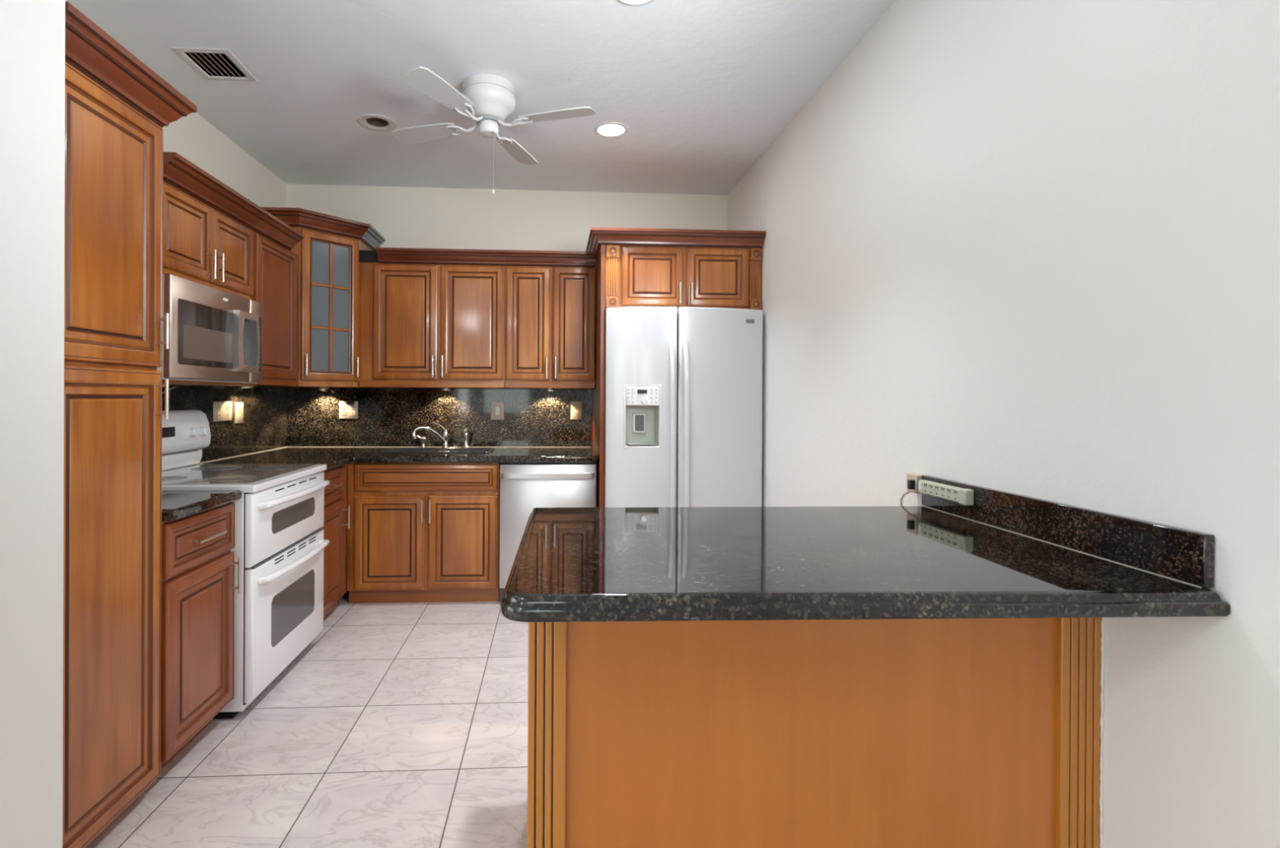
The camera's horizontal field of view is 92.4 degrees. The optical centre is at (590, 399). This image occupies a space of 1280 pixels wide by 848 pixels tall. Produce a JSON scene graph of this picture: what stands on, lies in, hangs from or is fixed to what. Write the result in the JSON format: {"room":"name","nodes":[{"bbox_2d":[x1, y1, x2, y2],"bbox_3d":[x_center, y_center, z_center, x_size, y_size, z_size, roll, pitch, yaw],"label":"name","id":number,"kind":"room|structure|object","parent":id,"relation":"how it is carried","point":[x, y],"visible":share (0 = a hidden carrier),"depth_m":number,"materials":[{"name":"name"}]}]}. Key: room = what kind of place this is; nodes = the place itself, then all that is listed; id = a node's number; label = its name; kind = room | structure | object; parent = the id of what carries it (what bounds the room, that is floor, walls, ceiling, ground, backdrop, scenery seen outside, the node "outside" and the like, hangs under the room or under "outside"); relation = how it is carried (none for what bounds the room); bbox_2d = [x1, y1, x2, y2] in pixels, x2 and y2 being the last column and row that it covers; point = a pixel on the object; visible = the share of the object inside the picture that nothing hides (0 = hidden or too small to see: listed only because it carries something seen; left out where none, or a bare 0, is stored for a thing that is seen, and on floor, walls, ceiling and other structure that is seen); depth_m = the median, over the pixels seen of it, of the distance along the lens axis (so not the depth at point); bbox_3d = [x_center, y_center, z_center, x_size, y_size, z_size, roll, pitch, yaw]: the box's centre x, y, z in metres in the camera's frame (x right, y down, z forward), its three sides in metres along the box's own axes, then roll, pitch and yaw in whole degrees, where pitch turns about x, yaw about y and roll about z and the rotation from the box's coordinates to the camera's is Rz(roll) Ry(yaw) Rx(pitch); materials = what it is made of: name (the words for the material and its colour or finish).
{"room":"kitchen","nodes":[
{"label":"kitchen","id":0,"kind":"room"},
{"bbox_2d":[0,0,65,847],"bbox_3d":[-2.874,-0.129,1.238,3.208,2.770,0.312,0,0,-3],"label":"wall partition","id":1,"kind":"structure","parent":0,"point":[33,32],"depth_m":1.40,"materials":[{"name":"white paint"}]},
{"bbox_2d":[162,112,286,387],"bbox_3d":[-2.128,-0.129,2.877,0.120,2.770,2.873,0,0,-3],"label":"wall","id":2,"kind":"structure","parent":0,"point":[192,136],"depth_m":3.49,"materials":[{"name":"beige paint"}]},
{"bbox_2d":[162,151,267,298],"bbox_3d":[-1.841,-0.727,2.737,0.420,0.465,0.762,0,0,-3],"label":"upper cabinet","id":3,"kind":"object","parent":2,"relation":"attached to","point":[207,224],"visible":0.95,"depth_m":2.69,"materials":[{"name":"brown wood"}]},
{"bbox_2d":[156,273,262,386],"bbox_3d":[-1.823,-0.278,2.740,0.417,0.424,0.756,0,0,-3],"label":"microwave","id":4,"kind":"object","parent":3,"relation":"attached to","point":[215,335],"visible":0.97,"depth_m":2.65,"materials":[{"name":"silver metal"}]},
{"bbox_2d":[162,385,287,462],"bbox_3d":[-2.071,0.132,3.109,0.020,0.418,2.371,0,0,-3],"label":"backsplash","id":5,"kind":"structure","parent":2,"relation":"attached to","point":[264,427],"depth_m":3.67,"materials":[{"name":"stone"}]},
{"bbox_2d":[213,401,231,422],"bbox_3d":[-2.076,0.070,3.456,0.009,0.110,0.185,0,0,-3],"label":"wall outlet","id":6,"kind":"object","parent":5,"relation":"attached to","point":[222,411],"visible":1,"depth_m":3.44,"materials":[{"name":"beige plastic"}]},
{"bbox_2d":[234,402,243,423],"bbox_3d":[-2.087,0.082,3.636,0.009,0.125,0.095,0,0,-3],"label":"wall outlet","id":7,"kind":"object","parent":5,"relation":"attached to","point":[238,406],"visible":1,"depth_m":3.62,"materials":[{"name":"beige plastic"}]},
{"bbox_2d":[249,212,304,386],"bbox_3d":[-1.882,-0.520,3.403,0.420,0.882,0.570,0,0,-3],"label":"upper cabinet","id":8,"kind":"object","parent":2,"relation":"attached to","point":[274,264],"visible":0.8,"depth_m":3.39,"materials":[{"name":"red wood"}]},
{"bbox_2d":[239,386,253,387],"bbox_3d":[-2.020,-0.073,3.587,0.072,0.014,0.072,0,0,-3],"label":"lamp","id":9,"kind":"object","parent":8,"relation":"attached to","point":[239,386],"visible":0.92,"depth_m":3.56,"materials":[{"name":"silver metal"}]},
{"bbox_2d":[84,588,528,847],"bbox_3d":[-1.608,1.315,0.527,5.665,0.100,7.635,0,0,-3],"label":"floor","id":10,"kind":"structure","parent":0,"point":[399,725],"depth_m":2.20,"materials":[{"name":"tile"}]},
{"bbox_2d":[62,1,196,847],"bbox_3d":[-1.646,0.145,1.742,0.702,2.233,0.539,0,0,-3],"label":"pantry cabinet","id":11,"kind":"object","parent":10,"relation":"on","point":[117,108],"visible":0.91,"depth_m":1.73,"materials":[{"name":"brown wood"}]},
{"bbox_2d":[160,502,241,769],"bbox_3d":[-1.677,0.826,2.153,0.694,0.868,0.424,0,0,-3],"label":"base cabinet","id":12,"kind":"object","parent":10,"relation":"on","point":[197,651],"visible":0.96,"depth_m":2.13,"materials":[{"name":"red wood"}]},
{"bbox_2d":[161,489,241,520],"bbox_3d":[-1.684,0.371,2.153,0.679,0.038,0.424,0,0,-3],"label":"countertop","id":13,"kind":"structure","parent":12,"relation":"on","point":[175,504],"depth_m":2.16,"materials":[{"name":"black stone"}]},
{"bbox_2d":[161,409,329,719],"bbox_3d":[-1.655,0.657,2.754,0.760,1.203,0.762,0,0,-3],"label":"stove","id":14,"kind":"object","parent":10,"relation":"on","point":[280,542],"visible":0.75,"depth_m":2.64,"materials":[{"name":"white metal"}]},
{"bbox_2d":[161,464,326,493],"bbox_3d":[-1.652,0.350,2.753,0.632,0.030,0.762,0,0,-3],"label":"cooktop","id":15,"kind":"object","parent":14,"relation":"in","point":[246,478],"depth_m":2.68,"materials":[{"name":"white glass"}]},
{"bbox_2d":[321,464,350,620],"bbox_3d":[-1.752,0.823,3.420,0.694,0.868,0.566,0,0,-3],"label":"base cabinet","id":16,"kind":"object","parent":10,"relation":"on","point":[335,528],"visible":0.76,"depth_m":3.49,"materials":[{"name":"red wood"}]},
{"bbox_2d":[197,447,598,471],"bbox_3d":[-1.036,0.366,3.776,2.165,0.043,1.204,0,0,-3],"label":"countertop","id":17,"kind":"structure","parent":16,"relation":"on","point":[333,457],"depth_m":3.73,"materials":[{"name":"black stone"}]},
{"bbox_2d":[199,446,591,463],"bbox_3d":[-1.028,0.343,3.773,2.143,0.004,1.173,0,0,-3],"label":"caulk line","id":18,"kind":"object","parent":17,"relation":"on","point":[285,446],"visible":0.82,"depth_m":4.33,"materials":[{"name":"beige"}]},
{"bbox_2d":[417,435,426,447],"bbox_3d":[-1.170,0.295,4.239,0.066,0.094,0.044,0,0,-3],"label":"soap dispenser","id":19,"kind":"object","parent":17,"relation":"on","point":[423,439],"visible":0.88,"depth_m":4.23,"materials":[{"name":"silver metal"}]},
{"bbox_2d":[412,421,449,447],"bbox_3d":[-1.099,0.248,4.208,0.258,0.190,0.058,0,0,-24],"label":"kitchen faucet","id":20,"kind":"object","parent":17,"relation":"on","point":[444,438],"visible":0.93,"depth_m":4.22,"materials":[{"name":"silver metal"}]},
{"bbox_2d":[377,447,494,453],"bbox_3d":[-1.009,0.422,4.051,0.720,0.175,0.320,0,0,-3],"label":"sink","id":21,"kind":"object","parent":17,"relation":"in","point":[393,450],"visible":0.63,"depth_m":4.17,"materials":[{"name":"grey metal"}]},
{"bbox_2d":[462,428,469,447],"bbox_3d":[-0.866,0.274,4.248,0.044,0.140,0.061,0,0,-3],"label":"spray nozzle","id":22,"kind":"object","parent":17,"relation":"on","point":[465,433],"visible":0.9,"depth_m":4.24,"materials":[{"name":"silver metal"}]},
{"bbox_2d":[346,462,500,603],"bbox_3d":[-1.041,0.825,4.024,0.914,0.868,0.668,0,0,-3],"label":"base cabinet","id":23,"kind":"object","parent":10,"relation":"on","point":[417,532],"visible":0.98,"depth_m":3.73,"materials":[{"name":"brown wood"}]},
{"bbox_2d":[498,462,596,601],"bbox_3d":[-0.278,0.829,4.048,0.596,0.868,0.690,0,0,-3],"label":"dishwasher","id":24,"kind":"object","parent":10,"relation":"on","point":[524,487],"visible":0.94,"depth_m":3.75,"materials":[{"name":"grey metal"}]},
{"bbox_2d":[591,244,604,507],"bbox_3d":[0.047,0.167,4.058,0.024,2.195,0.765,0,0,-3],"label":"end panel","id":25,"kind":"object","parent":10,"relation":"on","point":[597,429],"visible":0.57,"depth_m":3.72,"materials":[{"name":"red wood"}]},
{"bbox_2d":[604,306,763,507],"bbox_3d":[0.540,0.365,3.964,0.946,1.805,0.952,0,0,-3],"label":"refrigerator","id":26,"kind":"object","parent":10,"relation":"on","point":[683,385],"visible":0.71,"depth_m":3.57,"materials":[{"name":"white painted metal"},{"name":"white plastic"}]},
{"bbox_2d":[527,617,1101,847],"bbox_3d":[0.501,0.839,1.684,1.316,0.868,0.631,0,0,-3],"label":"base cabinet","id":27,"kind":"object","parent":10,"relation":"on","point":[908,733],"visible":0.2,"depth_m":1.38,"materials":[{"name":"brown wood"}]},
{"bbox_2d":[500,506,1230,622],"bbox_3d":[0.487,0.381,1.574,1.361,0.046,0.946,0,0,-3],"label":"countertop","id":28,"kind":"structure","parent":27,"relation":"on","point":[828,562],"depth_m":1.27,"materials":[{"name":"black stone"}]},
{"bbox_2d":[921,505,1201,587],"bbox_3d":[1.145,0.360,1.622,0.002,0.001,0.900,0,0,-3],"label":"caulk line","id":29,"kind":"object","parent":28,"relation":"on","point":[922,505],"visible":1,"depth_m":1.44,"materials":[{"name":"beige"}]},
{"bbox_2d":[918,475,1214,587],"bbox_3d":[1.142,0.310,1.619,0.052,0.102,0.905,0,0,-3],"label":"side splash","id":30,"kind":"object","parent":28,"relation":"on","point":[1187,556],"depth_m":1.42,"materials":[{"name":"stone"}]},
{"bbox_2d":[918,482,921,489],"bbox_3d":[1.094,0.289,2.028,0.002,0.023,0.014,0,0,-3],"label":"switch","id":31,"kind":"object","parent":30,"relation":"attached to","point":[919,483],"depth_m":2.03,"materials":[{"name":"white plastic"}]},
{"bbox_2d":[65,0,894,195],"bbox_3d":[-1.593,-1.565,0.520,5.865,0.120,7.835,0,0,-3],"label":"ceiling","id":32,"kind":"structure","parent":0,"point":[700,89],"depth_m":2.84,"materials":[{"name":"white paint"}]},
{"bbox_2d":[170,46,257,81],"bbox_3d":[-1.688,-1.573,2.761,0.240,0.138,0.270,0,0,-3],"label":"ceiling vent","id":33,"kind":"object","parent":32,"relation":"in","point":[180,51],"visible":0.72,"depth_m":2.78,"materials":[{"name":"grey metal"}]},
{"bbox_2d":[357,114,396,131],"bbox_3d":[-1.163,-1.562,3.338,0.204,0.120,0.204,0,0,-3],"label":"recessed light","id":34,"kind":"object","parent":32,"relation":"in","point":[377,122],"visible":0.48,"depth_m":3.37,"materials":[{"name":"grey metal"}]},
{"bbox_2d":[391,66,595,194],"bbox_3d":[-0.506,-1.241,2.980,0.868,0.527,0.797,0,0,-24],"label":"ceiling fan","id":35,"kind":"object","parent":32,"relation":"hanging from","point":[486,99],"visible":1,"depth_m":2.87,"materials":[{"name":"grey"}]},
{"bbox_2d":[594,122,627,137],"bbox_3d":[0.114,-1.500,3.409,0.188,0.006,0.188,0,0,-3],"label":"recessed light","id":36,"kind":"object","parent":32,"relation":"in","point":[609,129],"visible":1,"depth_m":3.40,"materials":[{"name":"grey"}]},
{"bbox_2d":[616,0,654,5],"bbox_3d":[0.168,-1.497,2.235,0.188,0.006,0.188,0,0,-3],"label":"recessed light","id":37,"kind":"object","parent":32,"relation":"in","point":[629,2],"visible":1,"depth_m":2.30,"materials":[{"name":"grey"}]},
{"bbox_2d":[286,183,727,508],"bbox_3d":[-0.580,-0.124,4.468,3.400,2.770,0.120,0,0,-3],"label":"wall","id":38,"kind":"structure","parent":0,"point":[406,217],"depth_m":4.40,"materials":[{"name":"beige paint"}]},
{"bbox_2d":[261,207,385,387],"bbox_3d":[-1.784,-0.611,3.989,0.685,1.063,0.682,0,0,-3],"label":"upper cabinet","id":39,"kind":"object","parent":38,"relation":"attached to","point":[328,264],"visible":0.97,"depth_m":3.85,"materials":[{"name":"brown wood"}]},
{"bbox_2d":[311,386,354,404],"bbox_3d":[-1.790,-0.021,4.258,0.275,0.122,0.040,0,0,-21],"label":"hanging cord","id":40,"kind":"object","parent":39,"relation":"hanging from","point":[350,402],"visible":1,"depth_m":4.26,"materials":[{"name":"black plastic"}]},
{"bbox_2d":[358,247,505,388],"bbox_3d":[-1.051,-0.527,4.170,0.949,0.902,0.407,0,0,-3],"label":"upper cabinet","id":41,"kind":"object","parent":38,"relation":"attached to","point":[429,317],"visible":0.98,"depth_m":4.03,"materials":[{"name":"brown wood"}]},
{"bbox_2d":[286,387,591,446],"bbox_3d":[-1.071,0.134,4.368,2.166,0.418,0.020,0,0,-3],"label":"backsplash","id":42,"kind":"structure","parent":38,"relation":"attached to","point":[388,417],"depth_m":4.36,"materials":[{"name":"stone"}]},
{"bbox_2d":[338,401,358,418],"bbox_3d":[-1.709,0.078,4.315,0.130,0.123,0.009,0,0,-3],"label":"wall outlet","id":43,"kind":"object","parent":42,"relation":"attached to","point":[346,411],"visible":1,"depth_m":4.31,"materials":[{"name":"beige plastic"}]},
{"bbox_2d":[341,404,346,408],"bbox_3d":[-1.741,0.056,4.310,0.032,0.028,0.003,0,0,-3],"label":"receptacle","id":44,"kind":"object","parent":43,"relation":"attached to","point":[343,406],"depth_m":4.31,"materials":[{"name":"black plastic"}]},
{"bbox_2d":[341,411,346,415],"bbox_3d":[-1.741,0.100,4.310,0.032,0.028,0.003,0,0,-3],"label":"receptacle","id":45,"kind":"object","parent":43,"relation":"attached to","point":[343,413],"depth_m":4.31,"materials":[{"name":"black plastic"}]},
{"bbox_2d":[490,401,503,419],"bbox_3d":[-0.667,0.084,4.377,0.092,0.128,0.009,0,0,-3],"label":"wall switch","id":46,"kind":"object","parent":42,"relation":"attached to","point":[497,407],"visible":1,"depth_m":4.37,"materials":[{"name":"beige plastic"}]},
{"bbox_2d":[570,401,582,419],"bbox_3d":[-0.102,0.083,4.410,0.082,0.130,0.009,0,0,-3],"label":"wall outlet","id":47,"kind":"object","parent":42,"relation":"attached to","point":[575,406],"visible":1,"depth_m":4.41,"materials":[{"name":"beige plastic"}]},
{"bbox_2d":[573,405,578,409],"bbox_3d":[-0.102,0.061,4.407,0.032,0.028,0.003,0,0,-3],"label":"receptacle","id":48,"kind":"object","parent":47,"relation":"attached to","point":[575,407],"depth_m":4.41,"materials":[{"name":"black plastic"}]},
{"bbox_2d":[573,411,578,415],"bbox_3d":[-0.102,0.105,4.407,0.032,0.028,0.003,0,0,-3],"label":"receptacle","id":49,"kind":"object","parent":47,"relation":"attached to","point":[575,413],"depth_m":4.41,"materials":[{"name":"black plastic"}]},
{"bbox_2d":[504,249,595,389],"bbox_3d":[-0.276,-0.523,4.216,0.602,0.902,0.407,0,0,-3],"label":"upper cabinet","id":50,"kind":"object","parent":38,"relation":"attached to","point":[550,295],"visible":0.99,"depth_m":4.07,"materials":[{"name":"brown wood"}]},
{"bbox_2d":[545,388,555,391],"bbox_3d":[-0.287,-0.065,4.335,0.072,0.014,0.072,0,0,-3],"label":"lamp","id":51,"kind":"object","parent":50,"relation":"attached to","point":[546,389],"visible":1,"depth_m":4.30,"materials":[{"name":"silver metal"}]},
{"bbox_2d":[585,226,765,313],"bbox_3d":[0.500,-0.778,4.050,1.052,0.468,0.829,0,0,-3],"label":"upper cabinet","id":52,"kind":"object","parent":38,"relation":"attached to","point":[644,267],"visible":0.96,"depth_m":3.69,"materials":[{"name":"brown wood"}]},
{"bbox_2d":[727,0,1279,847],"bbox_3d":[1.290,-0.105,0.635,0.120,2.770,7.755,0,0,-3],"label":"wall","id":53,"kind":"structure","parent":0,"point":[1031,248],"depth_m":1.48,"materials":[{"name":"white paint"}]},
{"bbox_2d":[906,472,924,493],"bbox_3d":[1.111,0.289,2.103,0.058,0.063,0.058,0,0,-3],"label":"wall outlet","id":54,"kind":"object","parent":53,"relation":"attached to","point":[913,478],"visible":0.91,"depth_m":2.08,"materials":[{"name":"beige plastic"}]},
{"bbox_2d":[899,491,910,506],"bbox_3d":[1.106,0.495,2.134,0.026,0.362,0.056,0,0,-40],"label":"cord","id":55,"kind":"object","parent":54,"relation":"hanging from","point":[907,492],"visible":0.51,"depth_m":2.15,"materials":[{"name":"beige plastic"}]},
{"bbox_2d":[1099,617,1104,847],"bbox_3d":[1.177,0.844,1.407,0.008,0.864,0.008,0,0,22],"label":"caulk line","id":56,"kind":"object","parent":53,"relation":"attached to","point":[1102,648],"visible":0.84,"depth_m":1.41,"materials":[{"name":"white"}]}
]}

